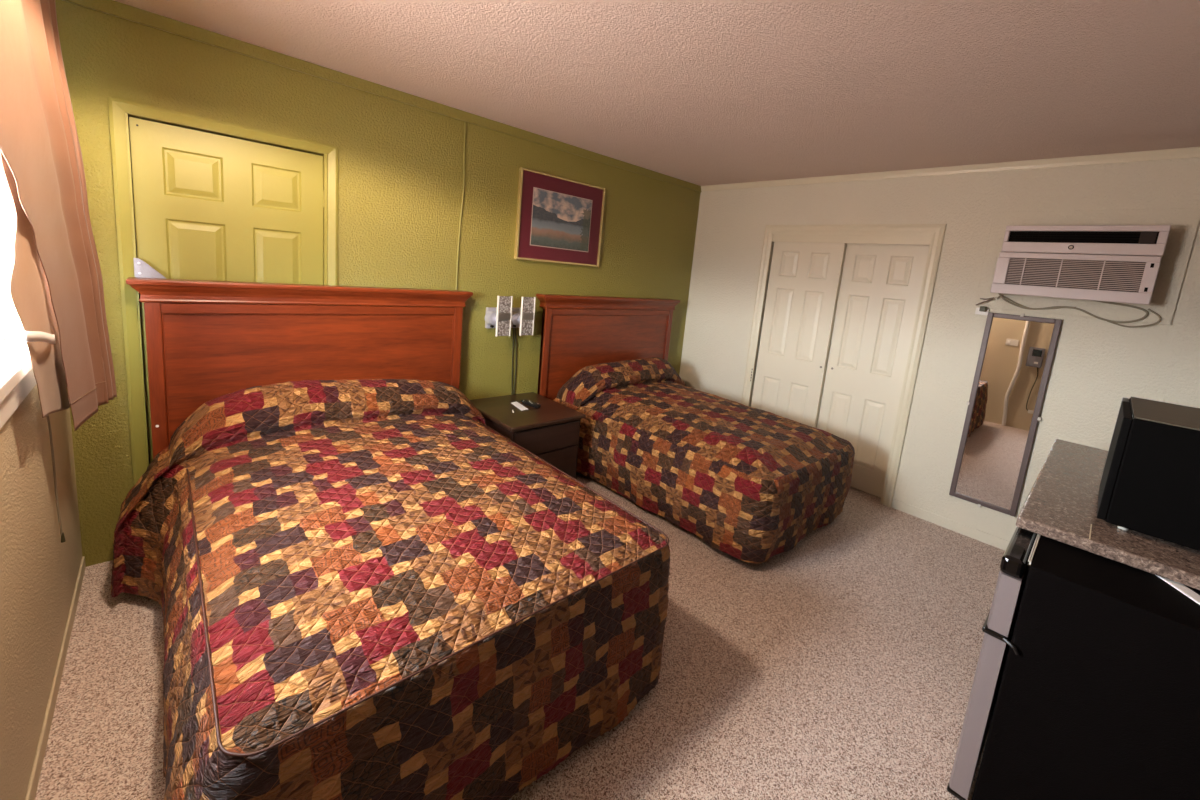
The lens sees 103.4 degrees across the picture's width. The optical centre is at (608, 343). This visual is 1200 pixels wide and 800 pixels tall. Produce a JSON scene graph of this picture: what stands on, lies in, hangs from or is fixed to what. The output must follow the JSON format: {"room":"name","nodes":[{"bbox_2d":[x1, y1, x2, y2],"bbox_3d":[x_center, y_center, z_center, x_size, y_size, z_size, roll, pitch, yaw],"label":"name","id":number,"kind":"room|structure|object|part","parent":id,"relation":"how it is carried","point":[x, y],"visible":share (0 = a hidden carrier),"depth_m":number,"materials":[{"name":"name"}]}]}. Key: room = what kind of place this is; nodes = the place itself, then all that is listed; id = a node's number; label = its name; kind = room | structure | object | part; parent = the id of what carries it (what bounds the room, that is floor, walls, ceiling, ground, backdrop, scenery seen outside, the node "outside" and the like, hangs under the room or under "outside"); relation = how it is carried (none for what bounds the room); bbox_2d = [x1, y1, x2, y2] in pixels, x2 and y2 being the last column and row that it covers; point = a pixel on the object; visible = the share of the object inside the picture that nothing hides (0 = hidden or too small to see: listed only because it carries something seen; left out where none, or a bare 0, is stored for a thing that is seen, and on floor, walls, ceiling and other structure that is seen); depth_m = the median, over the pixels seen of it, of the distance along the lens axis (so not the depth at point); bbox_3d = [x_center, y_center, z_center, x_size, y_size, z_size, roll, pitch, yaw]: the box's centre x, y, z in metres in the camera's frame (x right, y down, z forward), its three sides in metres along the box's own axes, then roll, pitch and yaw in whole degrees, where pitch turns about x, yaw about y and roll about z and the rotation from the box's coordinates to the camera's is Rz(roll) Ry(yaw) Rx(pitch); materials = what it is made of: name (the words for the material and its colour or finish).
{"room":"hotel room","nodes":[
{"label":"hotel room","id":0,"kind":"room"},
{"bbox_2d":[0,157,82,799],"bbox_3d":[-1.096,0.139,0.615,0.140,2.462,3.700,-3,12,-43],"label":"wall","id":1,"kind":"structure","parent":0,"point":[39,572],"depth_m":1.42,"materials":[{"name":"beige paint"}]},
{"bbox_2d":[0,177,36,428],"bbox_3d":[-1.471,-0.302,1.041,0.146,1.030,1.230,-3,12,-43],"label":"window","id":2,"kind":"structure","parent":1,"relation":"in","point":[17,379],"depth_m":1.27,"materials":[{"name":"white glass"}]},
{"bbox_2d":[0,177,5,208],"bbox_3d":[-1.461,-0.562,1.008,0.040,0.497,1.160,-3,12,-43],"label":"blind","id":3,"kind":"object","parent":2,"relation":"attached to","point":[2,205],"depth_m":1.45,"materials":[{"name":"white"}]},
{"bbox_3d":[-1.457,0.154,1.081,0.106,0.122,1.110,-3,12,-43],"label":"sill","id":4,"kind":"part","parent":2,"relation":"part of","materials":[{"name":"white paint"}]},
{"bbox_2d":[25,556,85,799],"bbox_3d":[-1.195,1.306,0.896,0.008,0.060,3.550,-3,12,-43],"label":"baseboard","id":5,"kind":"structure","parent":1,"relation":"attached to","point":[41,748],"depth_m":1.53,"materials":[{"name":"beige paint"}]},
{"bbox_3d":[-1.370,-1.053,0.995,0.070,0.040,1.870,-3,12,-43],"label":"curtain rod","id":6,"kind":"object","parent":1,"relation":"attached to","visible":0},
{"bbox_2d":[0,0,116,430],"bbox_3d":[-1.488,-0.350,1.195,0.119,1.447,1.425,-2,11,-39],"label":"curtain","id":7,"kind":"object","parent":6,"relation":"hanging from","point":[57,292],"visible":1,"depth_m":1.43,"materials":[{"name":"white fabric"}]},
{"bbox_2d":[46,415,65,542],"bbox_3d":[-1.954,0.482,1.676,0.013,0.498,0.064,-3,12,-43],"label":"pull cord","id":8,"kind":"object","parent":7,"relation":"hanging from","point":[47,416],"visible":0.99,"depth_m":1.68,"materials":[{"name":"beige plastic"}]},
{"bbox_2d":[55,0,700,566],"bbox_3d":[-0.790,-0.281,3.487,4.536,2.462,0.140,-3,12,-43],"label":"wall","id":9,"kind":"structure","parent":0,"point":[400,165],"depth_m":2.78,"materials":[{"name":"green paint"}]},
{"bbox_2d":[108,97,337,484],"bbox_3d":[-1.898,-0.029,2.457,0.853,2.081,0.118,-3,12,-43],"label":"door","id":10,"kind":"structure","parent":9,"relation":"in","point":[214,200],"depth_m":2.26,"materials":[{"name":"yellow paint"}]},
{"bbox_2d":[63,0,701,191],"bbox_3d":[-0.629,-1.450,3.248,4.256,0.057,0.014,-3,12,-43],"label":"trim","id":11,"kind":"structure","parent":9,"relation":"attached to","point":[111,7],"depth_m":2.47,"materials":[{"name":"green paint"}]},
{"bbox_2d":[456,121,465,289],"bbox_3d":[-0.961,-0.815,3.089,0.033,1.204,0.012,-3,12,-43],"label":"cable","id":12,"kind":"object","parent":9,"relation":"attached to","point":[465,121],"visible":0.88,"depth_m":3.07,"materials":[{"name":"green plastic"}]},
{"bbox_2d":[485,296,535,394],"bbox_3d":[-0.733,0.060,3.426,0.340,0.821,0.141,-3,12,-43],"label":"wall sconce","id":13,"kind":"object","parent":9,"relation":"attached to","point":[503,317],"visible":0.94,"depth_m":3.37,"materials":[{"name":"silver metal"}]},
{"bbox_3d":[-0.725,-0.193,3.291,0.094,0.277,0.012,-3,12,-43],"label":"lamp shade","id":14,"kind":"part","parent":13,"relation":"part of","materials":[{"name":"grey fabric"}]},
{"bbox_3d":[-0.718,0.164,3.554,0.013,0.581,0.038,11,10,32],"label":"power cord","id":15,"kind":"part","parent":13,"relation":"part of","materials":[{"name":"yellow plastic"}]},
{"bbox_3d":[-0.706,0.164,3.560,0.010,0.581,0.042,12,11,37],"label":"power cord","id":16,"kind":"part","parent":13,"relation":"part of","materials":[{"name":"yellow plastic"}]},
{"bbox_3d":[-0.585,-0.200,3.422,0.094,0.277,0.012,-3,12,-43],"label":"lamp shade","id":17,"kind":"part","parent":13,"relation":"part of","materials":[{"name":"grey fabric"}]},
{"bbox_2d":[514,167,605,266],"bbox_3d":[-0.351,-0.936,3.620,0.794,0.630,0.034,-3,12,-43],"label":"framed picture","id":18,"kind":"object","parent":9,"relation":"attached to","point":[559,219],"visible":1,"depth_m":3.58,"materials":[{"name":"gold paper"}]},
{"bbox_2d":[531,188,591,251],"bbox_3d":[-0.349,-0.933,3.615,0.550,0.399,0.001,-3,12,-43],"label":"print","id":19,"kind":"object","parent":18,"relation":"attached to","point":[561,221],"depth_m":3.60},
{"bbox_2d":[35,472,1004,799],"bbox_3d":[0.529,1.286,2.566,5.206,0.100,4.010,-3,12,-43],"label":"floor","id":20,"kind":"structure","parent":0,"point":[841,664],"depth_m":1.85,"materials":[{"name":"carpet"}]},
{"bbox_2d":[126,258,472,458],"bbox_3d":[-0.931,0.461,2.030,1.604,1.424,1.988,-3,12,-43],"label":"headboard","id":21,"kind":"object","parent":20,"relation":"on","point":[201,349],"depth_m":2.46,"materials":[{"name":"brown wood"}]},
{"bbox_3d":[-2.062,-0.340,2.133,0.104,0.086,0.009,-3,12,-43],"label":"corner bracket","id":22,"kind":"part","parent":21,"relation":"part of","materials":[{"name":"white metal"}]},
{"bbox_3d":[-2.106,0.418,2.224,0.053,1.235,0.048,-3,12,-43],"label":"headboard post","id":23,"kind":"part","parent":21,"relation":"part of","materials":[{"name":"brown wood"}]},
{"bbox_3d":[-1.514,-0.268,2.614,1.604,0.101,0.110,-3,12,-43],"label":"headboard crown","id":24,"kind":"part","parent":21,"relation":"part of","materials":[{"name":"brown wood"}]},
{"bbox_3d":[-1.580,0.384,2.721,1.502,1.205,0.027,-3,12,-43],"label":"headboard","id":25,"kind":"part","parent":21,"relation":"part of","materials":[{"name":"brown wood"}]},
{"bbox_3d":[-1.513,-0.190,2.617,1.394,0.048,0.014,-3,12,-43],"label":"headboard rail","id":26,"kind":"part","parent":21,"relation":"part of","materials":[{"name":"brown wood"}]},
{"bbox_2d":[111,379,669,799],"bbox_3d":[-0.935,0.743,1.958,1.666,0.825,1.999,-3,12,-43],"label":"bedspread","id":27,"kind":"object","parent":21,"relation":"on","point":[365,589],"visible":1,"depth_m":1.45,"materials":[{"name":"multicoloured fabric"}]},
{"bbox_3d":[-1.048,0.362,3.212,0.053,1.235,0.048,-3,12,-43],"label":"headboard post","id":28,"kind":"part","parent":21,"relation":"part of","materials":[{"name":"brown wood"}]},
{"bbox_2d":[470,392,585,479],"bbox_3d":[-0.610,0.721,3.325,0.590,0.572,0.645,-3,12,-43],"label":"nightstand","id":29,"kind":"object","parent":20,"relation":"on","point":[551,431],"visible":0.56,"depth_m":3.15,"materials":[{"name":"brown wood"}]},
{"bbox_2d":[512,401,527,410],"bbox_3d":[-0.622,0.431,3.300,0.057,0.002,0.201,-1,11,-36],"label":"paper card","id":30,"kind":"object","parent":29,"relation":"on","point":[518,405],"visible":1,"depth_m":3.29,"materials":[{"name":"white paper"}]},
{"bbox_2d":[521,399,540,407],"bbox_3d":[-0.550,0.420,3.346,0.178,0.023,0.049,12,11,38],"label":"remote control","id":31,"kind":"object","parent":29,"relation":"on","point":[524,401],"visible":1,"depth_m":3.33,"materials":[{"name":"black plastic"}]},
{"bbox_3d":[-0.393,0.619,3.086,0.510,0.167,0.013,-3,12,-43],"label":"drawer","id":32,"kind":"part","parent":29,"relation":"part of","materials":[{"name":"brown wood"}]},
{"bbox_3d":[-0.413,0.839,3.120,0.510,0.260,0.013,-3,12,-43],"label":"door","id":33,"kind":"part","parent":29,"relation":"part of","materials":[{"name":"brown wood"}]},
{"bbox_2d":[536,294,679,399],"bbox_3d":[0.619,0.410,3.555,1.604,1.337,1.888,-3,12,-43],"label":"headboard","id":34,"kind":"object","parent":20,"relation":"on","point":[585,331],"visible":0.38,"depth_m":3.96,"materials":[{"name":"brown wood"}]},
{"bbox_3d":[-0.518,0.334,3.707,0.053,1.235,0.048,-3,12,-43],"label":"headboard post","id":35,"kind":"part","parent":34,"relation":"part of","materials":[{"name":"brown wood"}]},
{"bbox_3d":[0.073,-0.352,4.096,1.604,0.101,0.110,-3,12,-43],"label":"headboard crown","id":36,"kind":"part","parent":34,"relation":"part of","materials":[{"name":"brown wood"}]},
{"bbox_3d":[0.075,-0.274,4.099,1.394,0.048,0.014,-3,12,-43],"label":"headboard rail","id":37,"kind":"part","parent":34,"relation":"part of","materials":[{"name":"brown wood"}]},
{"bbox_3d":[0.540,0.277,4.695,0.053,1.235,0.048,-3,12,-43],"label":"headboard post","id":38,"kind":"part","parent":34,"relation":"part of","materials":[{"name":"brown wood"}]},
{"bbox_2d":[553,357,854,563],"bbox_3d":[0.678,0.657,3.551,1.553,0.788,1.872,-3,12,-43],"label":"bedspread","id":39,"kind":"object","parent":34,"relation":"on","point":[751,483],"visible":0.94,"depth_m":3.02,"materials":[{"name":"multicoloured fabric"}]},
{"bbox_2d":[947,527,1199,799],"bbox_3d":[1.462,1.067,1.403,0.501,0.858,0.561,-3,12,-43],"label":"mini fridge","id":40,"kind":"object","parent":20,"relation":"on","point":[1086,684],"depth_m":1.28,"materials":[{"name":"black metal"}]},
{"bbox_3d":[1.291,1.126,1.603,0.480,0.546,0.051,-3,12,-43],"label":"fridge door","id":41,"kind":"part","parent":40,"relation":"part of","materials":[{"name":"silver metal"}]},
{"bbox_3d":[1.313,0.848,1.560,0.487,0.017,0.059,-3,12,-43],"label":"door handle","id":42,"kind":"part","parent":40,"relation":"part of","materials":[{"name":"black"}]},
{"bbox_3d":[1.325,0.751,1.544,0.480,0.178,0.051,-3,12,-43],"label":"freezer door","id":43,"kind":"part","parent":40,"relation":"part of","materials":[{"name":"silver metal"}]},
{"bbox_3d":[1.362,0.613,1.505,0.434,0.006,0.002,-3,12,-43],"label":"edge trim","id":44,"kind":"part","parent":40,"relation":"part of","materials":[{"name":"white paint"}]},
{"bbox_3d":[1.364,0.618,1.502,0.434,0.013,0.004,-3,12,-43],"label":"edge trim","id":45,"kind":"part","parent":40,"relation":"part of","materials":[{"name":"beige plastic"}]},
{"bbox_3d":[1.561,0.656,1.317,0.037,0.005,0.273,7,9,12],"label":"white strip","id":46,"kind":"part","parent":40,"relation":"part of","materials":[{"name":"white plastic"}]},
{"bbox_2d":[1016,439,1199,589],"bbox_3d":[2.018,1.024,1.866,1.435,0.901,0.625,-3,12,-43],"label":"countertop","id":47,"kind":"structure","parent":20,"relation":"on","point":[1061,505],"depth_m":1.52,"materials":[{"name":"stone"}]},
{"bbox_2d":[1097,397,1199,550],"bbox_3d":[1.917,0.424,1.532,0.550,0.366,0.412,-3,12,-43],"label":"microwave","id":48,"kind":"object","parent":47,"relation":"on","point":[1150,483],"visible":1,"depth_m":1.43,"materials":[{"name":"black"}]},
{"bbox_3d":[1.738,0.386,1.628,0.418,0.336,0.020,-3,12,-43],"label":"door","id":49,"kind":"part","parent":48,"relation":"part of","materials":[{"name":"black plastic"}]},
{"bbox_3d":[1.939,0.376,1.814,0.126,0.336,0.018,-3,12,-43],"label":"control panel","id":50,"kind":"part","parent":48,"relation":"part of","materials":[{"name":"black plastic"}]},
{"bbox_2d":[114,0,1199,185],"bbox_3d":[0.562,-1.223,1.986,4.656,0.100,4.010,-3,12,-43],"label":"ceiling","id":51,"kind":"structure","parent":0,"point":[698,92],"depth_m":2.04,"materials":[{"name":"white paint"}]},
{"bbox_2d":[679,158,1199,540],"bbox_3d":[2.115,-0.032,3.613,0.140,2.462,3.700,-3,12,-43],"label":"wall","id":52,"kind":"structure","parent":0,"point":[1097,363],"depth_m":3.21,"materials":[{"name":"beige paint"}]},
{"bbox_2d":[751,242,846,427],"bbox_3d":[1.595,0.088,4.128,0.039,1.950,0.602,-3,12,-43],"label":"door","id":53,"kind":"structure","parent":52,"relation":"in","point":[804,278],"depth_m":4.07,"materials":[{"name":"beige paint"}]},
{"bbox_2d":[741,224,945,507],"bbox_3d":[1.767,0.086,3.888,0.041,2.082,1.347,-3,12,-43],"label":"trim","id":54,"kind":"structure","parent":52,"relation":"attached to","point":[932,235],"depth_m":3.53,"materials":[{"name":"beige paint"}]},
{"bbox_2d":[816,243,928,497],"bbox_3d":[2.020,0.185,3.754,0.039,1.950,0.646,-3,12,-43],"label":"door","id":55,"kind":"structure","parent":52,"relation":"in","point":[880,286],"depth_m":3.70,"materials":[{"name":"beige paint"}]},
{"bbox_2d":[701,147,1199,191],"bbox_3d":[2.120,-1.225,3.416,0.030,0.048,3.546,-3,12,-43],"label":"trim","id":56,"kind":"structure","parent":52,"relation":"attached to","point":[1192,152],"depth_m":3.05,"materials":[{"name":"beige paint"}]},
{"bbox_2d":[892,499,1009,550],"bbox_3d":[2.622,1.320,3.038,0.008,0.070,1.440,-3,12,-43],"label":"baseboard","id":57,"kind":"structure","parent":52,"relation":"attached to","point":[992,540],"depth_m":3.28,"materials":[{"name":"beige paint"}]},
{"bbox_2d":[975,297,993,314],"bbox_3d":[2.456,-0.250,3.097,0.048,0.121,0.089,-3,12,-43],"label":"power outlet","id":58,"kind":"object","parent":52,"relation":"attached to","point":[983,310],"visible":1,"depth_m":3.09,"materials":[{"name":"white paint"}]},
{"bbox_3d":[2.459,-0.214,3.117,0.020,0.045,0.068,-3,12,-43],"label":"plate","id":59,"kind":"part","parent":58,"relation":"part of","materials":[{"name":"white paint"}]},
{"bbox_2d":[949,312,1061,516],"bbox_3d":[2.540,0.449,3.059,0.030,1.297,0.377,-3,12,-43],"label":"wall mirror","id":60,"kind":"object","parent":52,"relation":"attached to","point":[1016,354],"visible":1,"depth_m":3.05,"materials":[{"name":"grey mirror"}]},
{"bbox_2d":[990,225,1170,326],"bbox_3d":[2.692,-0.397,2.724,0.172,0.538,0.726,-3,12,-43],"label":"air conditioner","id":61,"kind":"object","parent":52,"relation":"attached to","point":[1110,264],"visible":1,"depth_m":2.65,"materials":[{"name":"white plastic"}]},
{"bbox_3d":[2.622,-0.247,2.915,0.370,0.070,0.020,14,12,43],"label":"power cord","id":62,"kind":"part","parent":61,"relation":"part of","materials":[{"name":"beige plastic"}]},
{"bbox_3d":[2.705,-0.220,2.803,0.054,0.130,0.661,-3,12,-43],"label":"power cord","id":63,"kind":"part","parent":61,"relation":"part of","materials":[{"name":"beige plastic"}]},
{"bbox_3d":[2.623,-0.385,2.704,0.028,0.249,0.666,-3,12,-43],"label":"panel","id":64,"kind":"part","parent":61,"relation":"part of","materials":[{"name":"grey plastic"}]},
{"bbox_2d":[1008,231,1158,243],"bbox_3d":[2.645,-0.601,2.669,0.024,0.068,0.606,-3,12,-43],"label":"air vent","id":65,"kind":"object","parent":61,"relation":"attached to","point":[1014,237],"depth_m":2.65,"materials":[{"name":"black plastic"}]},
{"bbox_3d":[2.695,-0.474,2.741,0.138,0.386,0.632,-3,12,-43],"label":"casing","id":66,"kind":"part","parent":61,"relation":"part of","materials":[{"name":"white plastic"}]},
{"bbox_3d":[2.907,-0.145,2.619,0.009,0.113,0.197,-3,12,-43],"label":"power cord","id":67,"kind":"part","parent":61,"relation":"part of","materials":[{"name":"beige plastic"}]},
{"bbox_2d":[975,208,1199,324],"bbox_3d":[2.749,-0.475,2.796,0.014,0.610,0.855,-3,12,-43],"label":"trim","id":68,"kind":"structure","parent":52,"relation":"attached to","point":[1184,222],"depth_m":2.68,"materials":[{"name":"beige paint"}]}
]}

